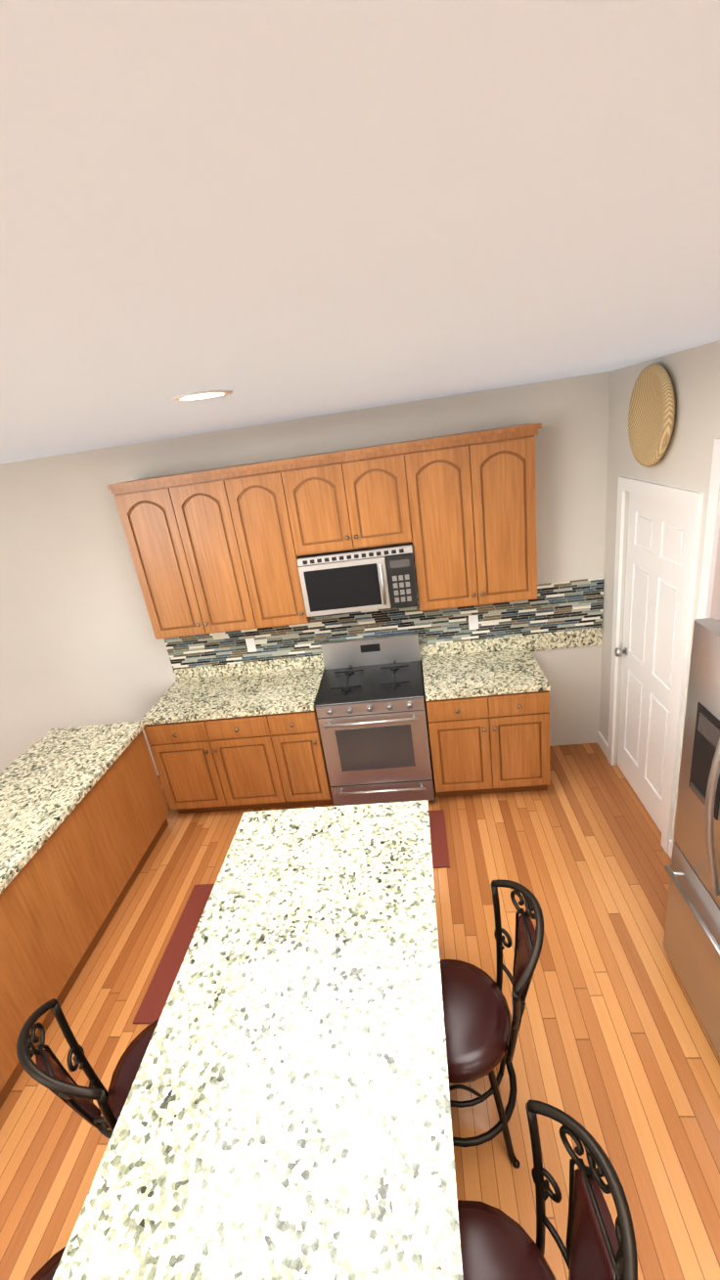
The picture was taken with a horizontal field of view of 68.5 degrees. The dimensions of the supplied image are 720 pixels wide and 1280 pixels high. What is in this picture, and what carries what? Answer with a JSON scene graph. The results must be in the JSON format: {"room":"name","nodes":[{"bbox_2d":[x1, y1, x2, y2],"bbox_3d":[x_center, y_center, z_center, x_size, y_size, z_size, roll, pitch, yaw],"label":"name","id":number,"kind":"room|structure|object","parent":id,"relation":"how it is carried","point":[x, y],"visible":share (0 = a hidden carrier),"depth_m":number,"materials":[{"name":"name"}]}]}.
{"room":"kitchen","nodes":[
{"label":"kitchen","id":0,"kind":"room"},
{"bbox_2d":[0,742,719,1279],"bbox_3d":[3.049,2.794,-1.020,18.600,0.100,11.600,-6,21,7],"label":"floor","id":1,"kind":"structure","parent":0,"point":[616,1057],"depth_m":2.44,"materials":[{"name":"brown wood"}]},
{"bbox_2d":[30,1245,66,1279],"bbox_3d":[-0.744,1.813,1.321,0.578,1.074,0.573,-6,21,7],"label":"stool","id":2,"kind":"object","parent":1,"relation":"on","point":[47,1270],"visible":0.04,"depth_m":1.44,"materials":[{"name":"brown leather"}]},
{"bbox_2d":[0,728,169,1107],"bbox_3d":[-1.910,1.491,2.877,0.660,0.873,2.380,-6,21,7],"label":"base cabinet","id":3,"kind":"object","parent":1,"relation":"on","point":[84,812],"depth_m":2.92,"materials":[{"name":"brown wood"}]},
{"bbox_2d":[0,720,144,892],"bbox_3d":[-1.977,1.079,2.686,0.715,0.040,2.440,-6,21,7],"label":"countertop","id":4,"kind":"structure","parent":3,"relation":"on","point":[38,790],"depth_m":3.18,"materials":[{"name":"beige stone"}]},
{"bbox_2d":[16,998,159,1139],"bbox_3d":[-0.698,1.586,1.892,0.570,1.074,0.579,-6,21,7],"label":"stool","id":5,"kind":"object","parent":1,"relation":"on","point":[47,1070],"visible":0.27,"depth_m":1.67,"materials":[{"name":"grey metal"}]},
{"bbox_2d":[143,712,295,813],"bbox_3d":[-1.002,0.848,4.202,0.978,0.873,0.652,-6,21,7],"label":"base cabinet","id":6,"kind":"object","parent":1,"relation":"on","point":[230,718],"depth_m":3.88,"materials":[{"name":"brown wood"}]},
{"bbox_2d":[142,665,325,724],"bbox_3d":[-0.923,0.413,4.016,1.265,0.040,0.650,-6,21,7],"label":"countertop","id":7,"kind":"structure","parent":6,"relation":"on","point":[273,690],"depth_m":3.95,"materials":[{"name":"beige stone"}]},
{"bbox_2d":[132,809,449,1023],"bbox_3d":[-0.271,1.579,3.234,1.660,0.011,1.450,-6,21,7],"label":"area rug","id":8,"kind":"object","parent":1,"relation":"on","point":[154,999],"visible":0.5,"depth_m":3.09,"materials":[{"name":"red fabric"}]},
{"bbox_2d":[275,673,333,806],"bbox_3d":[-0.434,0.790,4.135,0.402,0.873,0.652,-6,21,7],"label":"base cabinet","id":9,"kind":"object","parent":1,"relation":"on","point":[299,729],"depth_m":3.81,"materials":[{"name":"brown wood"}]},
{"bbox_2d":[314,632,434,805],"bbox_3d":[0.126,0.627,3.987,0.750,1.130,0.691,-6,21,7],"label":"range","id":10,"kind":"object","parent":1,"relation":"on","point":[370,702],"visible":1,"depth_m":3.78,"materials":[{"name":"silver metal"}]},
{"bbox_2d":[436,918,460,1234],"bbox_3d":[-0.144,1.678,1.722,0.864,0.873,2.232,-6,21,7],"label":"kitchen island","id":11,"kind":"object","parent":1,"relation":"on","point":[436,918],"depth_m":1.61,"materials":[{"name":"stone"}]},
{"bbox_2d":[52,799,463,1279],"bbox_3d":[-0.204,1.249,1.572,0.920,0.040,2.240,-6,21,7],"label":"island countertop","id":12,"kind":"structure","parent":11,"relation":"on","point":[286,1113],"depth_m":1.49,"materials":[{"name":"white stone"}]},
{"bbox_2d":[423,673,550,796],"bbox_3d":[0.929,0.652,3.976,0.816,0.873,0.652,-6,21,7],"label":"base cabinet","id":13,"kind":"object","parent":1,"relation":"on","point":[481,743],"depth_m":3.66,"materials":[{"name":"brown wood"}]},
{"bbox_2d":[420,646,549,701],"bbox_3d":[0.867,0.232,3.807,0.816,0.040,0.650,-6,21,7],"label":"countertop","id":14,"kind":"structure","parent":13,"relation":"on","point":[513,669],"depth_m":3.74,"materials":[{"name":"beige stone"}]},
{"bbox_2d":[440,879,543,1168],"bbox_3d":[0.396,1.403,1.954,0.550,1.074,0.442,-6,21,7],"label":"stool","id":15,"kind":"object","parent":1,"relation":"on","point":[481,1029],"visible":0.83,"depth_m":1.87,"materials":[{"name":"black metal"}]},
{"bbox_2d":[457,1099,637,1279],"bbox_3d":[0.346,1.664,1.294,0.549,1.074,0.457,-6,21,7],"label":"stool","id":16,"kind":"object","parent":1,"relation":"on","point":[497,1244],"visible":0.9,"depth_m":1.26,"materials":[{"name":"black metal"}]},
{"bbox_2d":[662,617,719,1058],"bbox_3d":[1.728,0.867,1.857,0.949,1.770,0.895,-6,21,7],"label":"fridge","id":17,"kind":"object","parent":1,"relation":"on","point":[691,940],"visible":1,"depth_m":2.12,"materials":[{"name":"grey metal"}]},
{"bbox_2d":[0,340,719,840],"bbox_3d":[2.916,1.470,-1.534,18.320,2.750,11.440,-6,21,7],"label":"wall","id":18,"kind":"structure","parent":0,"point":[80,645],"depth_m":3.82,"materials":[{"name":"paint"}]},
{"bbox_2d":[107,466,264,642],"bbox_3d":[-1.152,-0.603,3.802,0.822,1.080,0.348,-6,21,7],"label":"upper cabinet","id":19,"kind":"object","parent":18,"relation":"attached to","point":[188,545],"depth_m":3.62,"materials":[{"name":"brown wood"}]},
{"bbox_2d":[232,458,322,630],"bbox_3d":[-0.615,-0.657,3.739,0.496,1.080,0.348,-6,21,7],"label":"upper cabinet","id":20,"kind":"object","parent":18,"relation":"attached to","point":[266,492],"depth_m":3.54,"materials":[{"name":"brown wood"}]},
{"bbox_2d":[291,442,416,555],"bbox_3d":[-0.070,-0.940,3.586,0.791,0.595,0.348,-6,21,7],"label":"upper cabinet","id":21,"kind":"object","parent":18,"relation":"attached to","point":[351,500],"depth_m":3.41,"materials":[{"name":"brown wood"}]},
{"bbox_2d":[297,542,418,617],"bbox_3d":[-0.003,-0.446,3.716,0.778,0.410,0.438,-6,21,7],"label":"microwave","id":22,"kind":"object","parent":21,"relation":"attached to","point":[381,577],"visible":1,"depth_m":3.55,"materials":[{"name":"silver metal"}]},
{"bbox_2d":[404,427,541,615],"bbox_3d":[0.718,-0.792,3.584,0.854,1.080,0.348,-6,21,7],"label":"upper cabinet","id":23,"kind":"object","parent":18,"relation":"attached to","point":[473,497],"depth_m":3.41,"materials":[{"name":"brown wood"}]},
{"bbox_2d":[627,362,674,466],"bbox_3d":[1.541,-1.185,2.803,0.057,0.510,0.510,-6,21,7],"label":"decorative plate","id":24,"kind":"object","parent":18,"relation":"attached to","point":[650,415],"depth_m":2.77,"materials":[{"name":"beige wood"}]},
{"bbox_2d":[614,491,689,832],"bbox_3d":[1.768,0.160,3.281,0.107,2.028,0.810,-6,21,7],"label":"pantry door","id":25,"kind":"structure","parent":18,"relation":"in","point":[656,540],"depth_m":3.24,"materials":[{"name":"white wood"}]},
{"bbox_2d":[597,438,719,858],"bbox_3d":[1.697,-0.082,2.985,0.020,2.730,1.850,-6,21,7],"label":"door frame","id":26,"kind":"structure","parent":18,"relation":"attached to","point":[692,501],"depth_m":2.75,"materials":[{"name":"white wood"}]},
{"bbox_2d":[0,0,719,463],"bbox_3d":[2.664,0.159,-2.035,18.600,0.100,11.600,-6,21,7],"label":"ceiling","id":27,"kind":"structure","parent":0,"point":[266,211],"depth_m":0.41,"materials":[{"name":"paint"}]},
{"bbox_2d":[171,389,232,401],"bbox_3d":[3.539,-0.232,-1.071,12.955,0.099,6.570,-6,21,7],"label":"recessed light","id":28,"kind":"object","parent":27,"relation":"in","point":[201,395],"visible":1,"depth_m":1.47,"materials":[{"name":"white glass"}]}
]}

